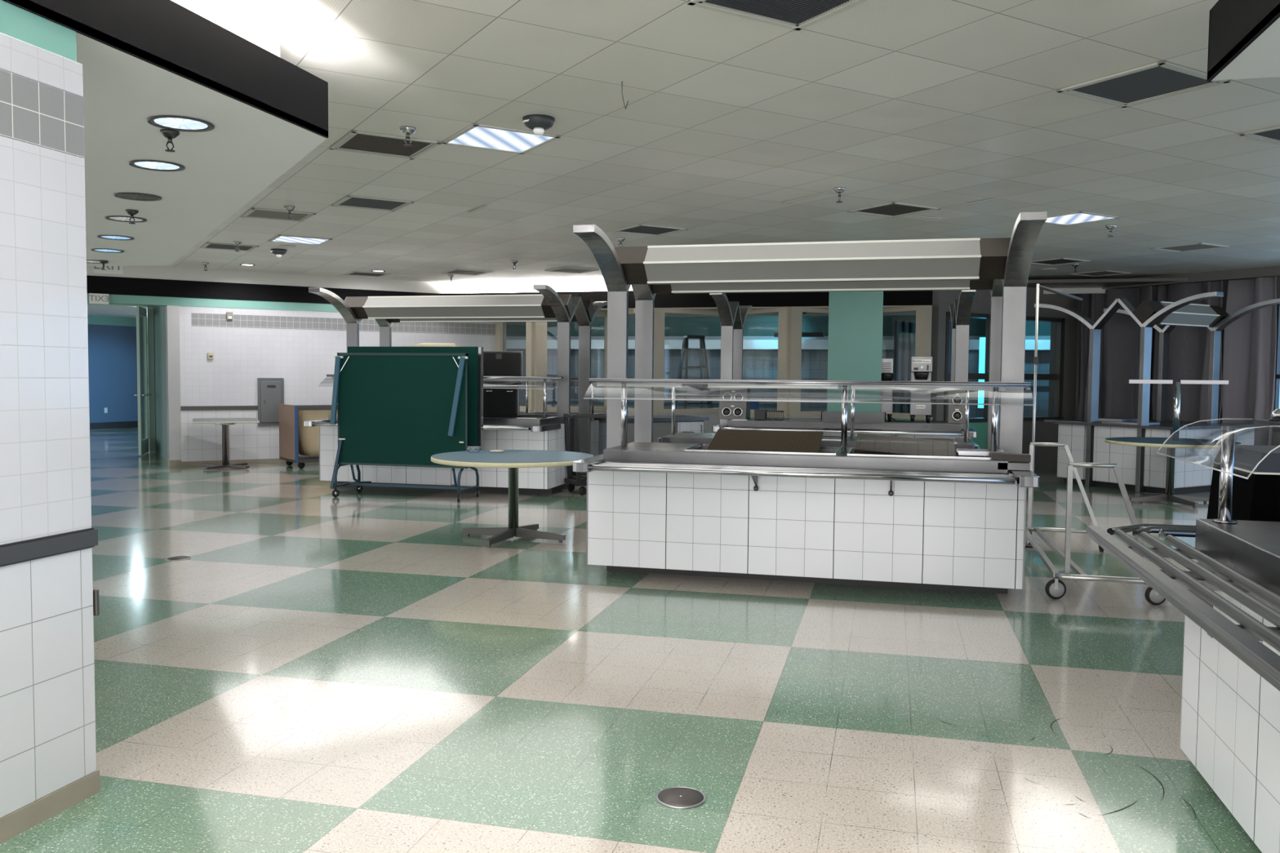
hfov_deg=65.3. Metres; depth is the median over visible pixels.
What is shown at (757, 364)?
window
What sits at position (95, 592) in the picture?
wall plate
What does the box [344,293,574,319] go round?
light
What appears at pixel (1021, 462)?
block
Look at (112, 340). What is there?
wall
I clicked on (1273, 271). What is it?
trim
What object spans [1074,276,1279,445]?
wall
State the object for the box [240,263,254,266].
recessed light
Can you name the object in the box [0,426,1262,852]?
floor
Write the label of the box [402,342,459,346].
scraps
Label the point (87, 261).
recessed light
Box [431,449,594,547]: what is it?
round table
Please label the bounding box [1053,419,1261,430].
countertop
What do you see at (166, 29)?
ceiling beam
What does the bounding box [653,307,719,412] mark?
window
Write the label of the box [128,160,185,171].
recessed light
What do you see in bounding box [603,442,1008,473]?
countertop
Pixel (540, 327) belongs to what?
window
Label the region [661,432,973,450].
countertop
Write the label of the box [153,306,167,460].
wall
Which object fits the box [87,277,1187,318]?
ceiling
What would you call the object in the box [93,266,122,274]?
exit sign
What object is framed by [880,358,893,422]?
coffee brewer
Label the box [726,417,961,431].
countertop
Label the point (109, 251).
recessed light
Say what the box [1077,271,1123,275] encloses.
grille
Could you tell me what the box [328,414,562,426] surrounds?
countertop
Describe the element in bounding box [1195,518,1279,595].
countertop
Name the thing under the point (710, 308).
trim
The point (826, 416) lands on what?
surround
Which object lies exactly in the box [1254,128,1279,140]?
grille
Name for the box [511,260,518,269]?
sprinkler
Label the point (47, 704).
wall
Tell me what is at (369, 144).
grille
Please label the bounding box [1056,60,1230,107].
ceiling vent
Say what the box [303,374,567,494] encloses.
serving counter
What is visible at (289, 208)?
sprinkler
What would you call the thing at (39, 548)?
trim
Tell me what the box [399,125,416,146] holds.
sprinkler
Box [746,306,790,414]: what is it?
window
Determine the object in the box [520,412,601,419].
countertop
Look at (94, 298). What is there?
exit sign
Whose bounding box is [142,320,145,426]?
wall
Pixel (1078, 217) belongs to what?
recessed light
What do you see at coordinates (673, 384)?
light
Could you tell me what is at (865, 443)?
lid
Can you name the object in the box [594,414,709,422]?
countertop
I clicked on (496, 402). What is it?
oven
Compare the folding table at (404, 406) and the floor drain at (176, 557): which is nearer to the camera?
the floor drain at (176, 557)
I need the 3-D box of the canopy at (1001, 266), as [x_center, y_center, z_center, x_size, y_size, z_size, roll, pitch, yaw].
[1.381,-0.202,8.134,3.184,2.534,2.762,1,3,14]
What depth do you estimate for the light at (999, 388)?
6.92 m
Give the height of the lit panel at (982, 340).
1.350 m
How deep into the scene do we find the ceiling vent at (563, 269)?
15.24 m
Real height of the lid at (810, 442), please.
0.150 m
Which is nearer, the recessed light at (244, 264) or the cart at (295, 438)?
the recessed light at (244, 264)
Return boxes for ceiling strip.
[468,204,488,213]
[918,216,941,218]
[965,195,1006,204]
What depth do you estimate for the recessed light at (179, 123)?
4.58 m
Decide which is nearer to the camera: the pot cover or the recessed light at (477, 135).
the recessed light at (477, 135)
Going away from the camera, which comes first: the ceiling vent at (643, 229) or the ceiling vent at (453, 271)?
the ceiling vent at (643, 229)
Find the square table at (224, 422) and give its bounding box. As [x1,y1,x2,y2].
[191,417,259,469]
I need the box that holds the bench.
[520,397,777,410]
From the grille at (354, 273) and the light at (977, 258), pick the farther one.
the grille at (354, 273)
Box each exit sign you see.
[88,293,109,304]
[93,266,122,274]
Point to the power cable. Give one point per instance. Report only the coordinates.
(889, 416)
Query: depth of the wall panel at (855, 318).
11.86 m
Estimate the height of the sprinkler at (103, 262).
0.094 m
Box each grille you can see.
[205,243,253,250]
[247,209,309,220]
[338,197,405,209]
[339,133,431,155]
[349,271,385,275]
[448,270,486,274]
[551,268,591,272]
[621,226,679,234]
[704,0,848,24]
[857,204,928,215]
[1031,258,1080,264]
[1072,66,1213,102]
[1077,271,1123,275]
[1160,244,1222,251]
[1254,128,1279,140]
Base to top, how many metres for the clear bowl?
0.050 m
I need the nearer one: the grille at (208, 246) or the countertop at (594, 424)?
the grille at (208, 246)
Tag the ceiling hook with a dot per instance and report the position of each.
(621, 82)
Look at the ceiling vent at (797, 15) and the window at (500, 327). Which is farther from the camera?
the window at (500, 327)
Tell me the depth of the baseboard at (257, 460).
15.90 m
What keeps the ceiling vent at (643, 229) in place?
in the ceiling at (726, 120)
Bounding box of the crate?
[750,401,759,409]
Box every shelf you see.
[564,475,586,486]
[1254,419,1279,426]
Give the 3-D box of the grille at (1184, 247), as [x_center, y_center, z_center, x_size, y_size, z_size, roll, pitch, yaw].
[6.588,-2.147,11.974,0.550,0.003,0.550,-1,3,-31]
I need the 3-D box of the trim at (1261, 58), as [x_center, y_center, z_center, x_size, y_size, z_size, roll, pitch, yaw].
[3.878,-1.019,-1.936,6.145,0.030,10.285,1,3,14]
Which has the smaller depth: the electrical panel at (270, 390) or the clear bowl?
the clear bowl
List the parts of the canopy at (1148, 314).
curved arm, post, curved arm, post, post, curved arm, post, curved arm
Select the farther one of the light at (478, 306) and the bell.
the light at (478, 306)
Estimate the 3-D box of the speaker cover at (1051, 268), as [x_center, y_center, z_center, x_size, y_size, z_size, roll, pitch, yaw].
[5.928,-2.277,14.476,0.200,0.014,0.200,1,3,14]
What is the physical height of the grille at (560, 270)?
0.003 m
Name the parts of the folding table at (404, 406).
folded leg, wheel frame, folded leg, wheel frame, rail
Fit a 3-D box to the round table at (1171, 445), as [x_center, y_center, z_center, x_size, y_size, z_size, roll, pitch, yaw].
[6.333,0.542,11.932,1.440,0.745,1.440,0,3,-6]
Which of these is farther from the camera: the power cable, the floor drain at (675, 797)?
the power cable
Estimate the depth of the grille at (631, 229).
10.93 m
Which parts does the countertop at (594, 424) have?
guard post, guard post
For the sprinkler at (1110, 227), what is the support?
attached to the ceiling at (726, 120)
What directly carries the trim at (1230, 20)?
attached to the trim at (1261, 58)
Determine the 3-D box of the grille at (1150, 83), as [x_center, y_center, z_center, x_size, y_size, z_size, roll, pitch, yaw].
[2.711,-1.844,5.400,0.550,0.003,0.550,-1,3,-31]
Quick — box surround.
[821,410,885,423]
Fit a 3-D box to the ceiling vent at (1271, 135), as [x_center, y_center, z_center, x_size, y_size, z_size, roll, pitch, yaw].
[4.280,-1.874,6.338,0.610,0.011,0.610,-1,3,-31]
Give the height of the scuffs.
0.001 m
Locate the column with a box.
[164,305,181,466]
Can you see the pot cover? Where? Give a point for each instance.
(819, 420)
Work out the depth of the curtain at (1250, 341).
14.26 m
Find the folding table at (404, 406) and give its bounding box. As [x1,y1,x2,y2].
[329,346,483,502]
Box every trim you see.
[0,528,97,566]
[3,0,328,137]
[86,265,444,293]
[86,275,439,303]
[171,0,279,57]
[180,405,257,410]
[440,290,933,308]
[444,280,632,293]
[595,305,918,316]
[1102,266,1279,288]
[1207,0,1279,81]
[1208,3,1279,80]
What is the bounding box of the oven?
[483,351,523,415]
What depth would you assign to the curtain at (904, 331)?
19.85 m
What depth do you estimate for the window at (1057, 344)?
16.69 m
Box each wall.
[0,0,96,818]
[87,293,495,462]
[87,315,144,422]
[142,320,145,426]
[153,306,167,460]
[520,408,933,433]
[930,287,1078,467]
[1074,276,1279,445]
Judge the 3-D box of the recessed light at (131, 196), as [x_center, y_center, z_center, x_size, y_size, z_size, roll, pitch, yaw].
[-3.263,-1.494,6.498,0.280,0.007,0.280,1,3,14]
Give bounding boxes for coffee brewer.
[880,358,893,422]
[909,356,932,422]
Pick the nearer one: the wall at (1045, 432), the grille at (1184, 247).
the grille at (1184, 247)
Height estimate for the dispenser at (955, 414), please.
0.440 m
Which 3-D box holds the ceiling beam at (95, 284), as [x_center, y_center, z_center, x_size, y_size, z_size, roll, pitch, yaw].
[-8.025,-2.096,14.804,10.748,0.261,0.080,-1,3,-31]
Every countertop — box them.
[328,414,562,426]
[520,377,606,475]
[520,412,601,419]
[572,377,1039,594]
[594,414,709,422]
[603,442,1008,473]
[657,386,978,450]
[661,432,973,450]
[712,417,977,439]
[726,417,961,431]
[1044,417,1159,424]
[1044,417,1261,494]
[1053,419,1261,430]
[1085,418,1279,852]
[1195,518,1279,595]
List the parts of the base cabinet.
door, door, door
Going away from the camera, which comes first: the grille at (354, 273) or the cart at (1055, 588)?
the cart at (1055, 588)
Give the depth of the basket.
12.12 m
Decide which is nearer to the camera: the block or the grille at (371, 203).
the block
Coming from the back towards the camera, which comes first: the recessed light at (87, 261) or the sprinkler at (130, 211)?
the recessed light at (87, 261)
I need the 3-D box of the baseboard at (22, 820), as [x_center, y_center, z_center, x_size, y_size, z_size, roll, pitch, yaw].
[-3.263,1.444,-0.740,0.606,0.075,8.886,1,3,14]
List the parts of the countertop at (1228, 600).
rail, rail, rail, tray rail, tray rail, tray rail, tray rail, guard post, guard glass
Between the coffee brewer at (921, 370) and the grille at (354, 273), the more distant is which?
the grille at (354, 273)
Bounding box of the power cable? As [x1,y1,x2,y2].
[888,416,924,422]
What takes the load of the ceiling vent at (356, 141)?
in the ceiling at (726, 120)
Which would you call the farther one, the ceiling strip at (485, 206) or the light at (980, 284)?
the ceiling strip at (485, 206)
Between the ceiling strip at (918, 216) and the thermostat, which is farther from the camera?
the thermostat
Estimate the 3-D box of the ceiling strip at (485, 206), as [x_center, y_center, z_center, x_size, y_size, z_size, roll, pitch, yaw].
[-1.556,-2.091,9.607,0.030,0.013,0.424,-1,3,-31]
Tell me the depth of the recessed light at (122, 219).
7.47 m
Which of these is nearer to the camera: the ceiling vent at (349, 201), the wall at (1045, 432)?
the ceiling vent at (349, 201)
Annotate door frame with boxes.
[87,302,155,452]
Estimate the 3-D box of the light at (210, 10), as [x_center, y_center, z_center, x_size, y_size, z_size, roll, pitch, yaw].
[-4.046,-1.604,3.676,5.068,0.426,17.082,0,3,-15]
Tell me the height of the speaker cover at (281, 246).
0.014 m
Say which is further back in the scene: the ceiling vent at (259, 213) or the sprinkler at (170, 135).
the ceiling vent at (259, 213)
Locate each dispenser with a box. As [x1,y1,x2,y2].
[718,387,751,419]
[946,390,965,423]
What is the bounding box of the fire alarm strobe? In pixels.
[226,311,232,319]
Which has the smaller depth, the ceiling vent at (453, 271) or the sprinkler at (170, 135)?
the sprinkler at (170, 135)
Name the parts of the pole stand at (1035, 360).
foot plate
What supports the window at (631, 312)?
in the wall at (713, 420)
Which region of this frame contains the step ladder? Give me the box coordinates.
[675,335,712,408]
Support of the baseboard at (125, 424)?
attached to the wall at (112, 340)
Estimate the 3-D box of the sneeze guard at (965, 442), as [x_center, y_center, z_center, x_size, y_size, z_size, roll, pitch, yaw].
[1.683,0.286,9.549,2.920,1.420,1.241,1,3,14]
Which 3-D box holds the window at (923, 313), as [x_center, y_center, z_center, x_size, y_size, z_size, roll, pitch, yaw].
[3.893,-1.017,15.721,0.120,1.690,1.562,-2,4,-36]
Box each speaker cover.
[279,244,295,248]
[1041,267,1056,270]
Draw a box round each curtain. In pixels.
[892,320,951,413]
[1075,285,1152,420]
[1151,280,1223,422]
[1222,275,1276,445]
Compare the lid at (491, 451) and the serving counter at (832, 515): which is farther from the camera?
the lid at (491, 451)
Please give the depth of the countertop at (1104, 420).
13.86 m
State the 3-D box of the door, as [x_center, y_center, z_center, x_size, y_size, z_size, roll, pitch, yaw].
[-8.748,-0.808,17.583,0.204,2.560,0.980,-1,3,-19]
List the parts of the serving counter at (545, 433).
slide rail, guard glass, guard rail, guard post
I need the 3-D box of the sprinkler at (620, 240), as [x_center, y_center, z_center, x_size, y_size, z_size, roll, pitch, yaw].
[-0.224,-2.132,11.623,0.105,0.118,0.103,1,3,2]
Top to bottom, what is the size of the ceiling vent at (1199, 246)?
0.011 m
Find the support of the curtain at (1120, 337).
hanging from the trim at (1273, 271)
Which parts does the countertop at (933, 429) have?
slide rail, plate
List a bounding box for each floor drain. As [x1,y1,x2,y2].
[165,555,191,560]
[655,786,706,808]
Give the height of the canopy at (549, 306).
2.534 m
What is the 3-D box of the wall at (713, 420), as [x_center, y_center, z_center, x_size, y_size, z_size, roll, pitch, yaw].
[0.878,0.190,16.666,7.629,0.870,1.438,1,3,14]
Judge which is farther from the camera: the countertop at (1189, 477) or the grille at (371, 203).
the countertop at (1189, 477)
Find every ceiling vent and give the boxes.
[200,242,258,251]
[240,207,315,222]
[328,129,441,159]
[331,195,414,211]
[342,271,391,276]
[441,269,492,275]
[545,266,599,273]
[611,223,688,235]
[687,0,866,30]
[847,201,941,217]
[1031,257,1091,265]
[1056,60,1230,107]
[1069,270,1131,276]
[1150,242,1229,252]
[1239,125,1279,145]
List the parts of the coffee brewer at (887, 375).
leg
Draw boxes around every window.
[495,321,534,409]
[506,315,1050,417]
[534,311,607,409]
[604,309,635,411]
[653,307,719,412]
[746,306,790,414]
[787,306,828,414]
[883,305,932,417]
[943,311,990,422]
[1022,315,1065,421]
[1272,303,1279,431]
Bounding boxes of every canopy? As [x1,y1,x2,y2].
[308,284,607,488]
[573,211,1047,453]
[709,289,976,428]
[1034,291,1279,493]
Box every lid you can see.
[488,449,505,452]
[706,429,823,453]
[853,432,955,456]
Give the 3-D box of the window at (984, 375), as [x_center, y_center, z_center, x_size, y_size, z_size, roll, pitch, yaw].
[5.139,-0.918,15.657,1.210,1.700,0.240,-1,3,-31]
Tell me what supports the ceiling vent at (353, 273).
in the ceiling at (726, 120)
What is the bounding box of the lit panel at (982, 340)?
[977,337,985,408]
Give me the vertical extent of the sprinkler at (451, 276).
0.118 m
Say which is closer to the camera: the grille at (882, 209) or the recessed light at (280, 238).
the grille at (882, 209)
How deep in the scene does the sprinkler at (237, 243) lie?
12.24 m
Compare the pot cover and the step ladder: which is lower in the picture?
the pot cover
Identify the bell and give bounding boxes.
[1268,408,1279,421]
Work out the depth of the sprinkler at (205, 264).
14.60 m
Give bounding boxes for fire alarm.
[270,248,287,257]
[522,114,555,135]
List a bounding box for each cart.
[279,404,337,468]
[563,413,606,495]
[1025,442,1165,604]
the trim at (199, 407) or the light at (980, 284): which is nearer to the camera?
the light at (980, 284)
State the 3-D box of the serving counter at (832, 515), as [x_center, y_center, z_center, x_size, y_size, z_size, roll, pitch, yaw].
[1.102,0.395,7.083,3.115,1.445,1.250,1,3,14]
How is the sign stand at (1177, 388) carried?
on the round table at (1171, 445)
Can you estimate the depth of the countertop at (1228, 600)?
3.18 m
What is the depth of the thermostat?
15.59 m
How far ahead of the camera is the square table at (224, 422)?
15.17 m
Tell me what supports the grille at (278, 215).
attached to the ceiling vent at (259, 213)
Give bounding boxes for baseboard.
[0,770,100,844]
[89,420,144,429]
[181,458,286,466]
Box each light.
[86,260,108,263]
[90,248,124,253]
[97,235,134,239]
[105,216,146,222]
[114,192,161,200]
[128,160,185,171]
[146,115,214,132]
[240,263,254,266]
[268,234,332,244]
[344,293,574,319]
[371,270,385,271]
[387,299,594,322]
[441,123,560,154]
[483,377,551,381]
[596,382,682,386]
[613,237,1029,284]
[649,279,993,293]
[707,383,838,389]
[851,385,1005,391]
[1044,211,1119,225]
[1132,300,1229,327]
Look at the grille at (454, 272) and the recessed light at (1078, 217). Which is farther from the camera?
the grille at (454, 272)
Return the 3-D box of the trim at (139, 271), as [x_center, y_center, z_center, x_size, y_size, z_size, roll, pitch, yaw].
[-8.096,-2.329,14.873,10.706,0.195,0.265,-1,3,-31]
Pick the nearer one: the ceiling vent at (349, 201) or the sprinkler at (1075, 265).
the ceiling vent at (349, 201)
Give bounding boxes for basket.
[754,408,784,420]
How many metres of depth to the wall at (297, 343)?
15.98 m
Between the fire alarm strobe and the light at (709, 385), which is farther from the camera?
the fire alarm strobe
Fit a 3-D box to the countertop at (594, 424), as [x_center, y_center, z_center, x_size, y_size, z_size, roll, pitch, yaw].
[-1.955,-0.025,15.002,2.920,1.420,1.241,1,3,14]
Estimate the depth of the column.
15.39 m
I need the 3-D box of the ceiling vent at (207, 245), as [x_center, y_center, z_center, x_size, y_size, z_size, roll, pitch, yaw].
[-5.224,-2.284,12.715,0.610,0.011,0.610,-1,3,-31]
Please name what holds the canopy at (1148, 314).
on the floor
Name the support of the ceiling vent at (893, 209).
in the ceiling at (726, 120)
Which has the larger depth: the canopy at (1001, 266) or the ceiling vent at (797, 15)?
the canopy at (1001, 266)
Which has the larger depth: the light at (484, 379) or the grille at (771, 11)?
the light at (484, 379)
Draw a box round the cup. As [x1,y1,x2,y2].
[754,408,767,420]
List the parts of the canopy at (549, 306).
curved arm, post, post, curved arm, post, post, curved arm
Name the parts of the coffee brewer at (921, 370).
leg, name plate, leg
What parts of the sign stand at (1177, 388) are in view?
cross arm, cross arm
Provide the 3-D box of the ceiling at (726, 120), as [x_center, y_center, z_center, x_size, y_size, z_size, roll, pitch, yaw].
[0.111,-2.018,7.333,24.000,0.100,26.500,1,3,14]
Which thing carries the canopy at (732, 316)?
on the floor
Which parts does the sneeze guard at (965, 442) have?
guard post, guard glass, guard post, guard post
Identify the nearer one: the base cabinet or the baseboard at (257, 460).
the base cabinet
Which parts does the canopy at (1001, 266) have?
curved arm, post, post, post, post, curved arm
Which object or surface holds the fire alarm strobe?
attached to the wall at (297, 343)
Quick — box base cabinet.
[594,414,709,454]
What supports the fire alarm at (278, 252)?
attached to the ceiling at (726, 120)
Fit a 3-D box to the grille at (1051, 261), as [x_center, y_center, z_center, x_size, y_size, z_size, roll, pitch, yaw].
[5.649,-2.236,13.541,0.550,0.003,0.550,-1,3,-31]
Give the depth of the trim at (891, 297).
15.99 m
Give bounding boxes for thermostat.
[208,352,213,359]
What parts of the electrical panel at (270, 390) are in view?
door, name plate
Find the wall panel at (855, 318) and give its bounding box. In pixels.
[826,291,883,412]
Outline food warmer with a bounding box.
[1206,444,1279,521]
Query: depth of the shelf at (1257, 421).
3.61 m
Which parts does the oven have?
latch plate, black panel, frame, black panel, frame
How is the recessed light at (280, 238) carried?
in the ceiling at (726, 120)
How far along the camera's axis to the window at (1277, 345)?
14.13 m
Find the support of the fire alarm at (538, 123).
attached to the ceiling at (726, 120)
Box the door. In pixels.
[133,306,151,455]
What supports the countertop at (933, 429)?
on the floor
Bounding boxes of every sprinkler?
[98,260,107,270]
[124,208,138,223]
[160,128,179,151]
[201,262,209,271]
[232,241,241,251]
[284,205,295,219]
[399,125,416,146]
[448,274,454,282]
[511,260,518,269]
[616,237,625,246]
[833,186,845,202]
[1071,263,1079,272]
[1105,224,1116,236]
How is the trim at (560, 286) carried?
attached to the ceiling at (726, 120)
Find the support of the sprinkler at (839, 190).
attached to the ceiling at (726, 120)
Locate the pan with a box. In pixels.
[955,448,1008,456]
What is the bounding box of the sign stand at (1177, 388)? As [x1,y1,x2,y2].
[1127,379,1228,440]
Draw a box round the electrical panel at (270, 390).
[257,377,284,426]
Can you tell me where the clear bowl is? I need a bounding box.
[466,446,481,452]
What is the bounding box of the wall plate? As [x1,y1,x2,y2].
[93,589,99,616]
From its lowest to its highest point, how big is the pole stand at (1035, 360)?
2.290 m
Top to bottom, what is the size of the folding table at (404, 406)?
1.785 m
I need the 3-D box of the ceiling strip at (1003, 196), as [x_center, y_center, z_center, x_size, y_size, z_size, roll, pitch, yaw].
[3.083,-2.015,8.908,0.030,0.013,0.424,-1,3,-31]
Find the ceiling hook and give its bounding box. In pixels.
[621,81,628,109]
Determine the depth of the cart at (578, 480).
12.22 m
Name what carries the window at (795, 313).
in the wall at (713, 420)
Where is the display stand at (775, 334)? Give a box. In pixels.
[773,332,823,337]
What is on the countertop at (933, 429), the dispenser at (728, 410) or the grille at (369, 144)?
the dispenser at (728, 410)
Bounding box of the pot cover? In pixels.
[789,418,821,421]
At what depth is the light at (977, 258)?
7.52 m
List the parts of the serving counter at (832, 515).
guard post, slide rail, guard rail, guard glass, guard post, guard post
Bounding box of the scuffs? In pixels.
[937,672,1195,819]
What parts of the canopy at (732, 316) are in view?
curved arm, post, post, curved arm, curved arm, post, post, curved arm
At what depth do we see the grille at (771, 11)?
4.31 m
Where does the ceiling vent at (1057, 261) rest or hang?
in the ceiling at (726, 120)
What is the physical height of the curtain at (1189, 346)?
2.880 m
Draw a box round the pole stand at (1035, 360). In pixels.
[1025,284,1082,547]
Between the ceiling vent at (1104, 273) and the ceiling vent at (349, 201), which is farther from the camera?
the ceiling vent at (1104, 273)
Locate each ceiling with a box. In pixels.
[7,0,328,266]
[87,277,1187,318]
[149,0,1279,283]
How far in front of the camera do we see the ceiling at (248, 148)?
5.15 m
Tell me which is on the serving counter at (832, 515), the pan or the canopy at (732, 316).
the pan
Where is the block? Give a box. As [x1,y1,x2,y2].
[990,453,1031,471]
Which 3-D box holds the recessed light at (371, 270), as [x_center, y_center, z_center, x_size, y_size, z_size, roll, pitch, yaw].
[-4.082,-2.423,15.584,0.216,0.007,0.216,1,3,14]
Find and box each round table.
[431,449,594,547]
[1104,436,1241,508]

